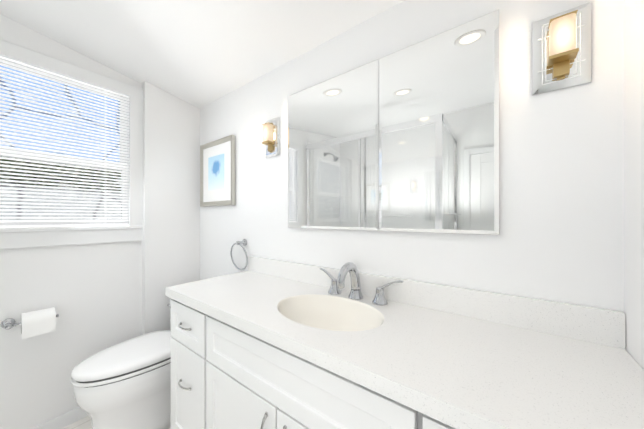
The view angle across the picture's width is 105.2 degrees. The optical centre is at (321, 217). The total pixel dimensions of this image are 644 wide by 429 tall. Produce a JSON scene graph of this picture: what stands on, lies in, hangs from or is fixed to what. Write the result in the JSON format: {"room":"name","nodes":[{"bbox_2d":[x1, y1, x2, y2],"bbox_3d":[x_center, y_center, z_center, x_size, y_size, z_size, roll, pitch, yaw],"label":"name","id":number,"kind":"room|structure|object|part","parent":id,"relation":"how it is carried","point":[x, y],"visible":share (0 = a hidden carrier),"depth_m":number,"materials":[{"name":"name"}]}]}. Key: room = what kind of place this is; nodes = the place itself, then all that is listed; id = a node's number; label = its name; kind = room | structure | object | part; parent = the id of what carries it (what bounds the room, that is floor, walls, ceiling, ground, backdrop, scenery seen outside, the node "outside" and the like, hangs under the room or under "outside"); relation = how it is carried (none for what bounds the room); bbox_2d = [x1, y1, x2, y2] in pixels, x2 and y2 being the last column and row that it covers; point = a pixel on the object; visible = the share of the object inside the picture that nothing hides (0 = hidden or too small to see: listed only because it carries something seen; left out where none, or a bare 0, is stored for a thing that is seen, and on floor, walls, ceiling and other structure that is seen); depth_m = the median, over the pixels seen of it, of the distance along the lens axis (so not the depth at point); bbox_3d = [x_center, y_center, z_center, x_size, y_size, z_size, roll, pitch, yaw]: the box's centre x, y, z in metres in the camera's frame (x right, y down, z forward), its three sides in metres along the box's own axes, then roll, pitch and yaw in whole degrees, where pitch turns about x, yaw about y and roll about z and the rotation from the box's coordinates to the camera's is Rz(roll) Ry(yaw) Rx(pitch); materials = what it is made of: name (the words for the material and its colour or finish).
{"room":"bathroom","nodes":[
{"label":"bathroom","id":0,"kind":"room"},
{"bbox_2d":[0,14,141,428],"bbox_3d":[-1.979,-0.144,1.328,0.160,3.150,2.500,0,0,37],"label":"wall","id":1,"kind":"structure","parent":0,"point":[91,294],"depth_m":1.58,"materials":[{"name":"white paint"}]},
{"bbox_2d":[0,307,58,338],"bbox_3d":[-1.709,0.618,1.447,0.127,0.131,0.220,0,0,37],"label":"paper holder","id":2,"kind":"object","parent":1,"relation":"attached to","point":[37,322],"visible":1,"depth_m":1.43,"materials":[{"name":"white paper"}]},
{"bbox_3d":[-1.725,0.609,1.460,0.086,0.053,0.220,0,0,37],"label":"arm","id":3,"kind":"part","parent":2,"relation":"part of"},
{"bbox_2d":[31,407,88,428],"bbox_3d":[-1.762,1.315,1.473,0.014,0.082,1.154,0,0,37],"label":"baseboard","id":4,"kind":"structure","parent":1,"relation":"attached to","point":[67,418],"depth_m":1.58,"materials":[{"name":"white paint"}]},
{"bbox_2d":[0,39,142,248],"bbox_3d":[-1.770,-0.412,1.541,0.140,1.184,1.068,0,0,37],"label":"window","id":5,"kind":"structure","parent":1,"relation":"in","point":[11,238],"depth_m":1.70,"materials":[{"name":"white paint"}]},
{"bbox_3d":[-1.801,-0.445,1.564,0.058,1.017,0.916,0,0,37],"label":"window sash","id":6,"kind":"part","parent":5,"relation":"part of","materials":[{"name":"white plastic"}]},
{"bbox_2d":[0,56,128,227],"bbox_3d":[-1.758,-0.445,1.532,0.028,1.011,0.910,0,0,37],"label":"window blinds","id":7,"kind":"object","parent":5,"relation":"attached to","point":[24,226],"visible":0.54,"depth_m":1.60,"materials":[{"name":"white plastic"}]},
{"bbox_2d":[61,416,170,428],"bbox_3d":[-0.885,1.418,0.506,3.077,0.125,3.000,0,0,37],"label":"floor","id":8,"kind":"structure","parent":0,"point":[85,423],"depth_m":1.61,"materials":[{"name":"tile"}]},
{"bbox_2d":[71,297,171,428],"bbox_3d":[-1.088,0.961,1.673,0.516,0.787,0.872,0,0,37],"label":"toilet","id":9,"kind":"object","parent":8,"relation":"on","point":[125,384],"visible":0.62,"depth_m":1.43,"materials":[{"name":"white ceramic"}]},
{"bbox_3d":[-1.178,0.891,1.553,0.415,0.020,0.572,0,0,37],"label":"seat","id":10,"kind":"part","parent":9,"relation":"part of","materials":[{"name":"white plastic"}]},
{"bbox_3d":[-1.169,0.858,1.566,0.415,0.062,0.605,0,0,37],"label":"lid","id":11,"kind":"part","parent":9,"relation":"part of","materials":[{"name":"white"}]},
{"bbox_3d":[-1.168,1.130,1.567,0.402,0.450,0.584,0,0,37],"label":"bowl","id":12,"kind":"part","parent":9,"relation":"part of","materials":[{"name":"white ceramic"}]},
{"bbox_2d":[167,296,472,428],"bbox_3d":[0.017,0.892,1.032,1.758,0.926,0.566,0,0,37],"label":"bathroom vanity","id":13,"kind":"object","parent":8,"relation":"on","point":[264,343],"depth_m":0.91,"materials":[{"name":"white wood"}]},
{"bbox_2d":[165,272,643,428],"bbox_3d":[0.017,0.406,1.040,1.772,0.045,0.558,0,0,37],"label":"countertop","id":14,"kind":"structure","parent":13,"relation":"on","point":[474,373],"depth_m":0.66,"materials":[{"name":"white stone"}]},
{"bbox_2d":[257,288,400,343],"bbox_3d":[0.022,0.458,1.028,0.482,0.149,0.342,0,0,37],"label":"sink","id":15,"kind":"object","parent":14,"relation":"in","point":[355,320],"depth_m":1.14,"materials":[{"name":"beige ceramic"}]},
{"bbox_2d":[317,262,404,303],"bbox_3d":[0.128,0.294,1.133,0.446,0.178,0.183,0,0,37],"label":"faucet","id":16,"kind":"object","parent":14,"relation":"on","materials":[{"name":"silver metal"}]},
{"bbox_2d":[142,81,199,334],"bbox_3d":[-1.264,-0.144,2.088,0.070,3.150,0.426,0,0,37],"label":"wall","id":17,"kind":"structure","parent":0,"point":[171,196],"depth_m":2.02,"materials":[{"name":"white paint"}]},
{"bbox_2d":[0,0,404,107],"bbox_3d":[-0.885,-1.254,0.506,3.177,0.624,3.100,0,0,37],"label":"ceiling","id":18,"kind":"structure","parent":0,"point":[199,53],"depth_m":1.41,"materials":[{"name":"white paint"}]},
{"bbox_2d":[200,0,623,311],"bbox_3d":[-0.093,-0.144,1.560,3.077,3.150,0.182,0,0,37],"label":"wall","id":19,"kind":"structure","parent":0,"point":[559,237],"depth_m":1.02,"materials":[{"name":"white paint"}]},
{"bbox_2d":[200,135,234,206],"bbox_3d":[-0.875,-0.365,2.040,0.490,0.538,0.032,0,0,37],"label":"picture","id":20,"kind":"object","parent":19,"relation":"attached to","point":[217,172],"visible":1,"depth_m":2.02,"materials":[{"name":"white paper"}]},
{"bbox_2d":[208,154,223,190],"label":"art","id":21,"kind":"object","parent":20,"relation":"attached to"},
{"bbox_2d":[230,239,247,270],"bbox_3d":[-0.605,0.275,1.815,0.204,0.233,0.068,0,0,37],"label":"towel ring","id":22,"kind":"object","parent":19,"relation":"attached to","point":[243,242],"visible":1,"depth_m":1.81,"materials":[{"name":"silver metal"}]},
{"bbox_2d":[262,117,279,157],"bbox_3d":[-0.351,-0.531,1.626,0.140,0.250,0.065,0,0,37],"label":"sconce","id":23,"kind":"object","parent":19,"relation":"attached to","point":[271,135],"visible":1,"depth_m":1.61,"materials":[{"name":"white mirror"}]},
{"bbox_3d":[-0.356,-0.551,1.619,0.058,0.112,0.044,0,0,37],"label":"lamp shade","id":24,"kind":"part","parent":23,"relation":"part of","materials":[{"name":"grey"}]},
{"bbox_3d":[0.220,-0.348,1.224,1.073,0.821,0.021,0,0,37],"label":"mirror","id":25,"kind":"part","parent":19,"relation":"part of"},
{"bbox_2d":[249,256,624,347],"bbox_3d":[0.179,0.331,1.255,1.772,0.105,0.020,0,0,37],"label":"backsplash","id":26,"kind":"structure","parent":19,"relation":"attached to","point":[599,325],"depth_m":0.89,"materials":[{"name":"white stone"}]},
{"bbox_2d":[532,2,590,95],"bbox_3d":[0.766,-0.547,0.787,0.140,0.250,0.065,0,0,37],"label":"sconce","id":27,"kind":"object","parent":19,"relation":"attached to","point":[561,50],"visible":1,"depth_m":0.78,"materials":[{"name":"metal"}]},
{"bbox_3d":[0.761,-0.567,0.780,0.058,0.112,0.044,0,0,37],"label":"lamp shade","id":28,"kind":"part","parent":27,"relation":"part of","materials":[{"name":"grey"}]},
{"bbox_2d":[624,0,643,369],"bbox_3d":[0.161,-0.144,-0.380,0.160,3.150,2.660,0,0,37],"label":"wall","id":29,"kind":"structure","parent":0,"point":[634,170],"depth_m":0.67,"materials":[{"name":"white paint"}]},
{"label":"outside","id":30,"kind":"structure","parent":0,"visible":0},
{"bbox_2d":[0,65,120,218],"bbox_3d":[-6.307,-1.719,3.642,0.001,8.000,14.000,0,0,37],"label":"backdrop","id":31,"kind":"structure","parent":30,"point":[57,149],"depth_m":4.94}
]}

